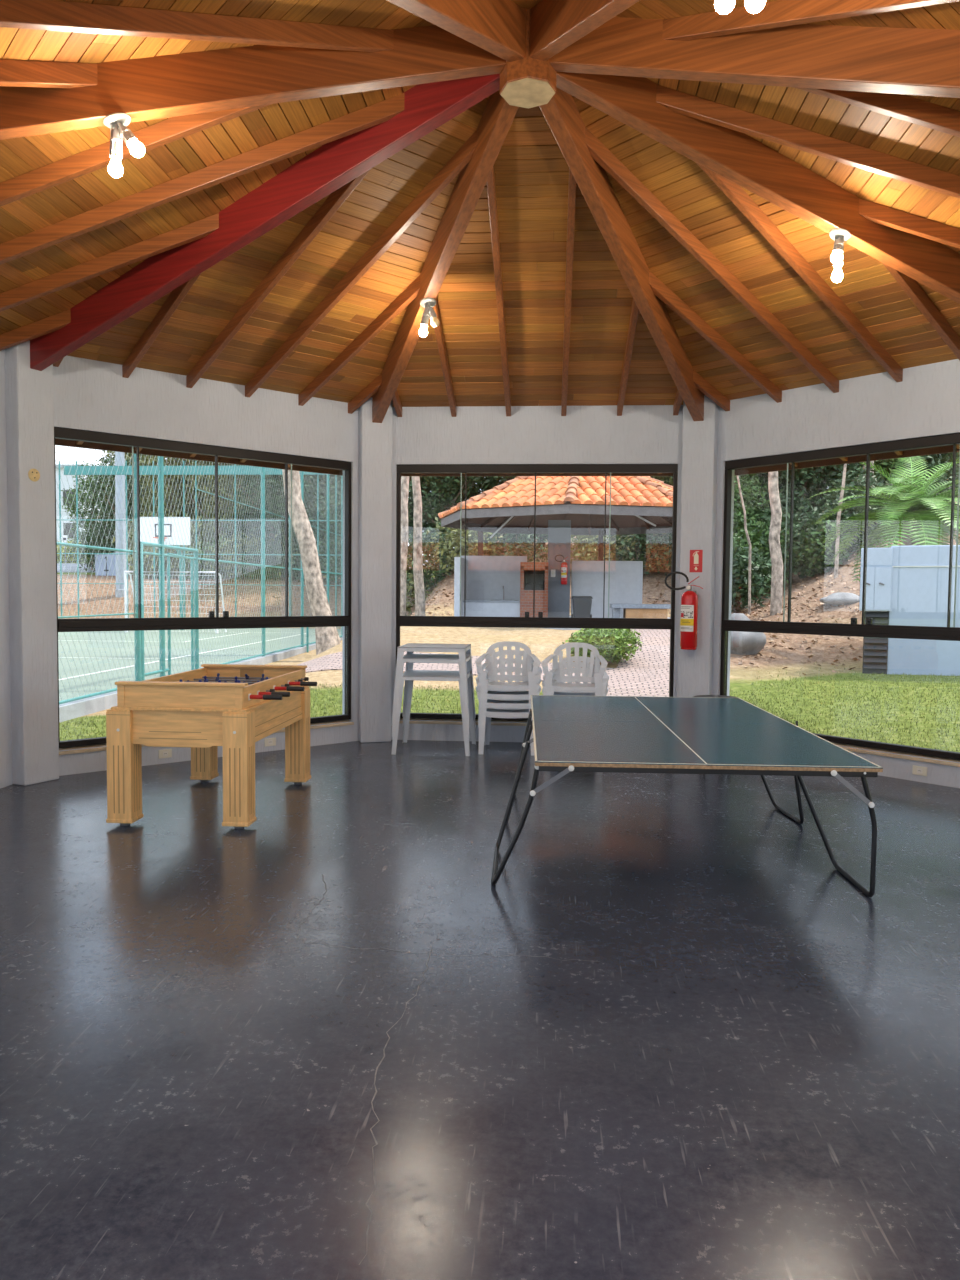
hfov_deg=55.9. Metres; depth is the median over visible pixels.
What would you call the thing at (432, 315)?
socket
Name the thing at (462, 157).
rafter
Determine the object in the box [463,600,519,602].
countertop
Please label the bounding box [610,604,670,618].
counter
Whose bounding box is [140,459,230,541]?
tree
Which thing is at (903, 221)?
rafter
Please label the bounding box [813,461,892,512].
evergreen tree
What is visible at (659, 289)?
rafter
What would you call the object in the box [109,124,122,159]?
socket
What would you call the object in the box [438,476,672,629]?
kiosk
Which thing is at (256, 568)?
bush
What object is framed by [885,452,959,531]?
bush
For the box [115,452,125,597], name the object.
concrete pole
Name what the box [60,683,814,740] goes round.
grass
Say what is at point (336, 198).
rafter
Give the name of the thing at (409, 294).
rafter
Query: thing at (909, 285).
rafter
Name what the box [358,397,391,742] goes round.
pillar
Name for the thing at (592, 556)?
bush
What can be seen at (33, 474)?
cover plate
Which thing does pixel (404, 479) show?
tree
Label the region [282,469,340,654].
tree
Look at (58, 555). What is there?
bush
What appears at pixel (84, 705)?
fence
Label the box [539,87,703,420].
rafter
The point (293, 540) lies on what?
bush
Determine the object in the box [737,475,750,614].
stem
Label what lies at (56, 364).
rafter
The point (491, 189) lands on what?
rafter
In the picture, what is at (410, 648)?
plastic table
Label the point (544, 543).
evergreen tree
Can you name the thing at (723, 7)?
ceiling lamp
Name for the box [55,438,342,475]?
board
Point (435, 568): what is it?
bush
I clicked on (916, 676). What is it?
grass
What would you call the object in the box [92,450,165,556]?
tree
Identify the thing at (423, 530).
evergreen tree
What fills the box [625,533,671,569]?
bush
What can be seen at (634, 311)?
rafter
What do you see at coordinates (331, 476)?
leafy tree
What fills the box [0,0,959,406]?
ceiling
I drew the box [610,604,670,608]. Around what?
countertop
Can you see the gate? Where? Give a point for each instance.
(195, 600)
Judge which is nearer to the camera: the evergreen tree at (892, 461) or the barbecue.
the barbecue
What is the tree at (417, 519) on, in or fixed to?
on the ground at (542, 642)
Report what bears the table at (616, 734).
on the floor
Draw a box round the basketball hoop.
[140,517,189,616]
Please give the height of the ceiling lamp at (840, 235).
0.321 m
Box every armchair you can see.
[475,641,540,726]
[476,658,540,716]
[476,667,540,755]
[478,650,541,699]
[541,642,607,694]
[542,662,607,695]
[542,668,607,695]
[543,656,608,695]
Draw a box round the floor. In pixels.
[0,740,959,1279]
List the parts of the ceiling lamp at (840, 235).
bulb, bulb, plate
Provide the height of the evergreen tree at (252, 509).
9.348 m
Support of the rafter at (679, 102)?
attached to the ceiling
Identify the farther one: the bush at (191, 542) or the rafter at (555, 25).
the bush at (191, 542)
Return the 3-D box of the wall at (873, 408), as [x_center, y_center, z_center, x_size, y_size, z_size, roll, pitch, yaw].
[3.528,-0.596,8.259,0.200,3.600,3.653,-2,4,-41]
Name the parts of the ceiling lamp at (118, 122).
bulb, plate, bulb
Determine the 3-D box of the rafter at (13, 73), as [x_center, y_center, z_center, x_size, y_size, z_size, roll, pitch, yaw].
[-3.199,-2.264,3.530,3.405,1.220,0.052,-2,4,-41]
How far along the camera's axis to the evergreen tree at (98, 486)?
49.23 m
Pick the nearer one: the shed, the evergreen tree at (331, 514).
the shed
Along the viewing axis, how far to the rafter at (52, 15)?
4.25 m
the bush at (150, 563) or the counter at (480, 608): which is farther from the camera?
the bush at (150, 563)
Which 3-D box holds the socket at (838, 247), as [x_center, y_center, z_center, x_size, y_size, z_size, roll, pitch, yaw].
[2.380,-2.630,6.016,0.063,0.128,0.075,3,4,41]
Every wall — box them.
[0,350,11,788]
[53,356,358,775]
[391,405,682,741]
[712,359,959,787]
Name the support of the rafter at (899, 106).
attached to the ceiling
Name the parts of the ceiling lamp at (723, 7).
bulb, bulb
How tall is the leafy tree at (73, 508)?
6.605 m
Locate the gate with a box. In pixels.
[140,541,198,680]
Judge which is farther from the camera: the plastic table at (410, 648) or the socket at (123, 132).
the plastic table at (410, 648)
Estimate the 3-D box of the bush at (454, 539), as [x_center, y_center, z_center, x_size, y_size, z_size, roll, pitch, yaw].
[-0.456,-3.434,32.448,3.105,2.698,2.722,2,3,25]
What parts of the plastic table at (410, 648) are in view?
leg, leg, leg, leg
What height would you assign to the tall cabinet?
1.844 m
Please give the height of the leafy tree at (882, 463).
6.425 m
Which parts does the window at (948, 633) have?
rail, sill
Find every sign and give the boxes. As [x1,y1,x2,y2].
[62,535,67,565]
[689,550,702,571]
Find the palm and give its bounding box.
[812,456,959,582]
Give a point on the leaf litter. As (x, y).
(843, 576)
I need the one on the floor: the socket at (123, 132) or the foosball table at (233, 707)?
the foosball table at (233, 707)
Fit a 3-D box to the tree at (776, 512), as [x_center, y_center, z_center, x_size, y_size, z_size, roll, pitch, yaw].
[6.979,-2.860,21.388,0.426,4.794,0.280,1,3,4]
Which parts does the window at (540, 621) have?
sill, rail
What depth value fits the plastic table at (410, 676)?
9.22 m
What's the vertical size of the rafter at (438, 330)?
1.220 m
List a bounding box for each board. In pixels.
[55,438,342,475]
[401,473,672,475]
[734,445,959,475]
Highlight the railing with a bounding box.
[306,627,308,651]
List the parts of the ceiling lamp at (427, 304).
bulb, plate, bulb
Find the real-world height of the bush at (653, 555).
2.742 m
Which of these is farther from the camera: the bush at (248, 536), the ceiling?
the bush at (248, 536)
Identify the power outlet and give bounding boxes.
[158,749,171,758]
[264,738,275,746]
[912,765,926,775]
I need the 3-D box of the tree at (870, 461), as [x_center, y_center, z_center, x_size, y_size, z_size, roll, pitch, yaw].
[12.236,-5.007,28.408,0.458,4.123,0.380,1,3,4]
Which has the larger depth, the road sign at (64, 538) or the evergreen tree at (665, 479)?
the road sign at (64, 538)
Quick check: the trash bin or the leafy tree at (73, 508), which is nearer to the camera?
the trash bin
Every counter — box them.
[463,586,519,616]
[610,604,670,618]
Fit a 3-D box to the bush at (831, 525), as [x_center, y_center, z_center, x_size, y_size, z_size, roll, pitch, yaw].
[9.775,-2.610,26.116,1.940,1.914,2.245,1,3,4]
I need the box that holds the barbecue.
[520,562,547,616]
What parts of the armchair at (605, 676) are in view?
armrest, leg, armrest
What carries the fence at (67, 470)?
on the sports court
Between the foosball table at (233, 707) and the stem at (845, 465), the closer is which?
the foosball table at (233, 707)
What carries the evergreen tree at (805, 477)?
on the ground at (542, 642)
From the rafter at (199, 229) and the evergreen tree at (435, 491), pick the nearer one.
the rafter at (199, 229)
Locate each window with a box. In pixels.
[54,427,353,754]
[396,464,677,725]
[720,433,959,766]
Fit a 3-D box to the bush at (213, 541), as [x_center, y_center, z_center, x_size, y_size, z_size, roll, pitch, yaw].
[-13.260,-4.031,44.861,3.834,2.260,3.110,1,3,4]
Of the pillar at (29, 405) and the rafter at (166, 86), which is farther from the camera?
the pillar at (29, 405)
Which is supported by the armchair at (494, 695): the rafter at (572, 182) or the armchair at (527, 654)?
the armchair at (527, 654)
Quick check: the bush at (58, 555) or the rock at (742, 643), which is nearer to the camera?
the rock at (742, 643)
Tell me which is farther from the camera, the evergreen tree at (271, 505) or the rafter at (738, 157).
the evergreen tree at (271, 505)
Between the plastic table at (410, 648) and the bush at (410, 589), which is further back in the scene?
the bush at (410, 589)
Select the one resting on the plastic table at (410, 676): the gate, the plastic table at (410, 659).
the plastic table at (410, 659)
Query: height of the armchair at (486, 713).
0.832 m
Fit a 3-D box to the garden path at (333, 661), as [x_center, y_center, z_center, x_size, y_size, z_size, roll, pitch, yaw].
[-0.643,0.576,15.217,8.015,0.648,2.057,2,3,19]
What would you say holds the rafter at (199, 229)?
attached to the ceiling
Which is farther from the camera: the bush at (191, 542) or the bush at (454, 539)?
the bush at (191, 542)
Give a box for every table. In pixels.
[106,664,316,828]
[391,643,475,727]
[391,654,475,738]
[391,670,475,755]
[491,695,882,896]
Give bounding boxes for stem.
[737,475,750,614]
[834,464,846,578]
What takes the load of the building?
on the ground at (542, 642)
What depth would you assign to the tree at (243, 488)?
47.67 m
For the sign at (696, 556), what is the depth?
9.30 m
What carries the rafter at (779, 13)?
attached to the ceiling
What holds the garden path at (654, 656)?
on the ground at (542, 642)
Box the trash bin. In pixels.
[571,596,592,617]
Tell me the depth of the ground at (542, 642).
16.82 m
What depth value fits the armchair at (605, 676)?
9.37 m
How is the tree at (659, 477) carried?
on the ground at (542, 642)
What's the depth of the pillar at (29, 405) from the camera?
7.37 m
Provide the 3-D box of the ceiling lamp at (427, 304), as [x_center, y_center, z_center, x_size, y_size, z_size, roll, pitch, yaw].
[-0.422,-2.666,7.505,0.160,0.306,0.132,-1,3,-26]
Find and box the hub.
[500,9,556,108]
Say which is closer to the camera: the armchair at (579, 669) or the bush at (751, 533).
the armchair at (579, 669)
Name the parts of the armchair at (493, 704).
armrest, leg, backrest, seat, leg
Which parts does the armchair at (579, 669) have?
backrest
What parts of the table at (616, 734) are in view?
leg frame, leg frame, steel frame, leg frame, leg frame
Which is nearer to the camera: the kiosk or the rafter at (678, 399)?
the rafter at (678, 399)
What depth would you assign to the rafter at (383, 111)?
5.76 m
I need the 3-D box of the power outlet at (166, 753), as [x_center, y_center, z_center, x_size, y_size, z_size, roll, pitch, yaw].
[-2.912,1.052,8.372,0.124,0.080,0.011,-2,4,-41]
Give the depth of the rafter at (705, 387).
8.99 m
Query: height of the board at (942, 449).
0.135 m
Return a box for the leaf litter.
[171,516,959,674]
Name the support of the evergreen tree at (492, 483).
on the ground at (542, 642)
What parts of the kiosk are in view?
post, post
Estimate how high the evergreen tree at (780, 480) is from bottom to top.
7.398 m
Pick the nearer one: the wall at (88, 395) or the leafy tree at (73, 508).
the wall at (88, 395)
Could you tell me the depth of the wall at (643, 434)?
9.58 m
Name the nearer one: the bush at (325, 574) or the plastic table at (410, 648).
the plastic table at (410, 648)
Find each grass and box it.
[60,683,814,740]
[750,660,959,751]
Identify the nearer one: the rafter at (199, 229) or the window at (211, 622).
the rafter at (199, 229)
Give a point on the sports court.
(75, 640)
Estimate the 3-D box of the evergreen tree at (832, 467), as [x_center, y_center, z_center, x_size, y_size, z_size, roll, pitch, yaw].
[11.318,-7.055,33.175,4.792,8.364,6.216,-1,3,-26]
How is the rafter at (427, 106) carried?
on the pillar at (29, 405)
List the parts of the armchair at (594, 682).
armrest, leg, seat, backrest, leg, armrest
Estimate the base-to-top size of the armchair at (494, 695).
0.832 m
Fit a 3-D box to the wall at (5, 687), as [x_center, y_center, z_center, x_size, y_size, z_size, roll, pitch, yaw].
[-4.040,-0.535,5.781,0.200,3.600,3.653,1,3,4]
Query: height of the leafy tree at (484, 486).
8.070 m
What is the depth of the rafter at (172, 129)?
5.21 m
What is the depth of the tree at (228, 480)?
46.90 m
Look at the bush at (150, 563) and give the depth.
44.84 m
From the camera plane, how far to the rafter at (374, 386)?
9.25 m
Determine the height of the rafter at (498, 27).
1.691 m
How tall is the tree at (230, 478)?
11.153 m
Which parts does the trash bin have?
lid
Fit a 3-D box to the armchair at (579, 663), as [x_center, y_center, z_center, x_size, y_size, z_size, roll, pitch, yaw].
[0.968,0.660,9.188,0.658,0.832,0.583,1,3,9]
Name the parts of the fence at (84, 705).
rail, post, post, rail, rail, post, rail, post, post, post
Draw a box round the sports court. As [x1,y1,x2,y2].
[58,628,340,701]
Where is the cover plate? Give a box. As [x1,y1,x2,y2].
[28,469,39,481]
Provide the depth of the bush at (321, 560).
41.17 m
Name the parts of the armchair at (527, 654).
armrest, leg, seat, backrest, leg, armrest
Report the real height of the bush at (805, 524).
2.310 m
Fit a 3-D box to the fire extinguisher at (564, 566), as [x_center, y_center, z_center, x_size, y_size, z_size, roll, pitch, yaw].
[2.095,-1.798,23.118,0.374,0.757,0.179,1,3,4]
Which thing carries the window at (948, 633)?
in the wall at (873, 408)
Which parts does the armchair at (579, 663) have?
armrest, backrest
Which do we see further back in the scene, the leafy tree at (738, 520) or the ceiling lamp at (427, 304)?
the leafy tree at (738, 520)
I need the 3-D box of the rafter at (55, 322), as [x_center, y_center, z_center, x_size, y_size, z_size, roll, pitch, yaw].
[-4.134,-2.230,7.162,2.002,0.760,0.052,1,3,4]
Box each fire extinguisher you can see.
[555,555,567,583]
[664,571,702,649]
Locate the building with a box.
[55,464,113,548]
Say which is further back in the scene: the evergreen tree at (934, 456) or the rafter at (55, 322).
the evergreen tree at (934, 456)
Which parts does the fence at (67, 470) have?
post, post, post, post, post, post, rail, rail, rail, post, post, post, post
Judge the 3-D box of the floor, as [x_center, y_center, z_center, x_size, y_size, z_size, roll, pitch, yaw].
[0.240,1.442,5.554,8.882,0.251,8.882,1,3,4]
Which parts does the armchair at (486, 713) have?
leg, armrest, leg, seat, backrest, leg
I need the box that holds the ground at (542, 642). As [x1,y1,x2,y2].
[57,502,959,751]
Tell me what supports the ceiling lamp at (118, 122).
attached to the rafter at (166, 86)
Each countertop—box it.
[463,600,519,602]
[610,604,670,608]
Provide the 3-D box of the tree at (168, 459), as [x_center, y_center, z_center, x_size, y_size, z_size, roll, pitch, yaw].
[-16.823,-8.068,48.608,4.902,9.632,5.829,1,3,16]
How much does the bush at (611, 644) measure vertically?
0.779 m
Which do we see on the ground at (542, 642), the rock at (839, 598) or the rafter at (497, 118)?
the rock at (839, 598)
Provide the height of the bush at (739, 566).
2.103 m
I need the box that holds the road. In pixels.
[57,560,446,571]
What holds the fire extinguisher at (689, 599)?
attached to the pillar at (700, 438)
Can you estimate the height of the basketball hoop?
3.993 m
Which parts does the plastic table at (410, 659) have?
leg, leg, leg, leg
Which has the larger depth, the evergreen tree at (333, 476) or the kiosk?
the evergreen tree at (333, 476)
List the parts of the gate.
frame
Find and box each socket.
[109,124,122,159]
[116,120,137,146]
[421,303,428,325]
[428,303,436,319]
[832,236,843,252]
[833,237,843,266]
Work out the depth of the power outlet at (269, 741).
9.06 m
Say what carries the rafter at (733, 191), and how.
attached to the ceiling
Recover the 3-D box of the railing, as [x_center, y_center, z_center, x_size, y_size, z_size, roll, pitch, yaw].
[-4.542,-0.071,24.823,0.060,0.901,1.661,1,3,3]
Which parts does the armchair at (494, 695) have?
leg, armrest, seat, backrest, leg, armrest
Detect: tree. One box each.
[61,461,112,569]
[70,454,156,573]
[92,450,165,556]
[111,455,207,576]
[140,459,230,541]
[178,459,259,576]
[197,478,266,575]
[219,464,329,577]
[229,464,338,578]
[243,488,294,575]
[274,475,340,548]
[274,476,334,546]
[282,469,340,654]
[315,476,473,582]
[400,476,408,615]
[408,476,486,584]
[408,478,483,578]
[412,476,424,615]
[433,476,497,533]
[454,476,547,550]
[481,476,547,547]
[641,476,672,556]
[651,476,739,536]
[671,467,824,531]
[733,473,770,552]
[736,467,837,532]
[753,462,861,532]
[768,471,782,614]
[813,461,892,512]
[823,456,930,506]
[862,461,873,539]
[879,452,958,504]
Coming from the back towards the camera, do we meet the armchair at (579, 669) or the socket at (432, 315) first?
the armchair at (579, 669)
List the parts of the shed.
cabinet door, louvre blade, louvre blade, louvre blade, louvre blade, louvre blade, louvre blade, louvre blade, cabinet door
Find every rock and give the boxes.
[730,613,765,654]
[819,592,859,605]
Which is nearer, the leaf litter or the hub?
the hub
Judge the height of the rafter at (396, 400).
0.760 m
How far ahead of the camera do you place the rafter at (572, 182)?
7.46 m
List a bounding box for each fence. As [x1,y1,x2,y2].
[55,446,342,722]
[57,461,340,618]
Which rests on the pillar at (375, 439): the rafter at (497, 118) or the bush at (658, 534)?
the rafter at (497, 118)
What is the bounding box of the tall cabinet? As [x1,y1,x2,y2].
[95,554,115,575]
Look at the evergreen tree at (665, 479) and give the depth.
35.68 m
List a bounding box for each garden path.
[298,652,668,696]
[606,629,669,696]
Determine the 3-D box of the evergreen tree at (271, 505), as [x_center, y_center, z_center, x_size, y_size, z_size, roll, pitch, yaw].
[-8.560,-7.230,43.390,5.355,9.348,6.947,3,4,39]
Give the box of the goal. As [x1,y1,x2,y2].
[124,571,226,632]
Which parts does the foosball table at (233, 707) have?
leg, leg, rod, leg, rod, rod, handle, handle, handle, leg, handle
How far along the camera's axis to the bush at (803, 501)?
28.38 m
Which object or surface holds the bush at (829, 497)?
on the ground at (542, 642)
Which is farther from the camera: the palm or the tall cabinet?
the tall cabinet
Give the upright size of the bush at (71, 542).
1.561 m
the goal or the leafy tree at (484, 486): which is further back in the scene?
the leafy tree at (484, 486)
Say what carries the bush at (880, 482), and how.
on the ground at (542, 642)
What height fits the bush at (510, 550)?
2.550 m
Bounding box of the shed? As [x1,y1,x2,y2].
[859,545,959,675]
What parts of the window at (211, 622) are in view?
rail, sill, pane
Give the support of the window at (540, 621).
in the wall at (643, 434)
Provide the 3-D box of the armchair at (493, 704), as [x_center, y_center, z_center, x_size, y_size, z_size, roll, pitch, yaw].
[0.292,0.622,9.258,0.658,0.832,0.583,1,3,4]
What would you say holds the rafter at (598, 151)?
attached to the ceiling
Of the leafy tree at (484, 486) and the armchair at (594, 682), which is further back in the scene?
the leafy tree at (484, 486)
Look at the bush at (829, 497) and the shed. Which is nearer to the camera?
the shed
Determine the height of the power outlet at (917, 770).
0.080 m
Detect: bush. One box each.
[57,538,88,560]
[57,541,76,560]
[128,546,183,578]
[164,538,211,577]
[176,537,241,578]
[198,533,281,579]
[237,540,295,579]
[271,536,326,580]
[292,533,340,580]
[316,533,340,583]
[405,567,435,615]
[406,521,477,595]
[426,517,503,574]
[483,533,547,561]
[542,534,638,564]
[562,628,643,663]
[590,533,671,575]
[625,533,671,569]
[731,545,771,612]
[733,519,800,596]
[748,486,813,573]
[758,506,854,579]
[782,518,852,576]
[802,475,885,552]
[828,464,911,541]
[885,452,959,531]
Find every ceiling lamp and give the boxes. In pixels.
[103,112,144,177]
[419,298,439,336]
[715,0,765,14]
[829,228,850,282]
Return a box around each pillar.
[4,340,58,785]
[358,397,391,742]
[677,395,718,696]
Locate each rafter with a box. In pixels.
[0,0,393,51]
[0,25,505,139]
[0,59,97,87]
[0,93,403,264]
[0,104,270,206]
[0,213,218,311]
[0,309,70,350]
[30,74,499,370]
[53,357,63,366]
[76,273,200,444]
[135,169,370,450]
[190,130,476,456]
[240,275,419,462]
[288,373,381,467]
[372,90,518,422]
[386,0,525,61]
[392,389,419,473]
[432,299,464,473]
[487,166,514,473]
[529,0,639,60]
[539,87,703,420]
[549,17,959,97]
[556,72,959,303]
[559,168,575,473]
[585,127,902,454]
[608,299,638,473]
[649,271,847,460]
[656,85,959,198]
[657,389,681,473]
[663,0,959,40]
[693,370,797,466]
[696,162,959,448]
[794,87,959,136]
[859,198,959,248]
[882,263,959,359]
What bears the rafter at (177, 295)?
attached to the ceiling
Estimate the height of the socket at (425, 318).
0.179 m
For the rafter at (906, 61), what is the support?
on the pillar

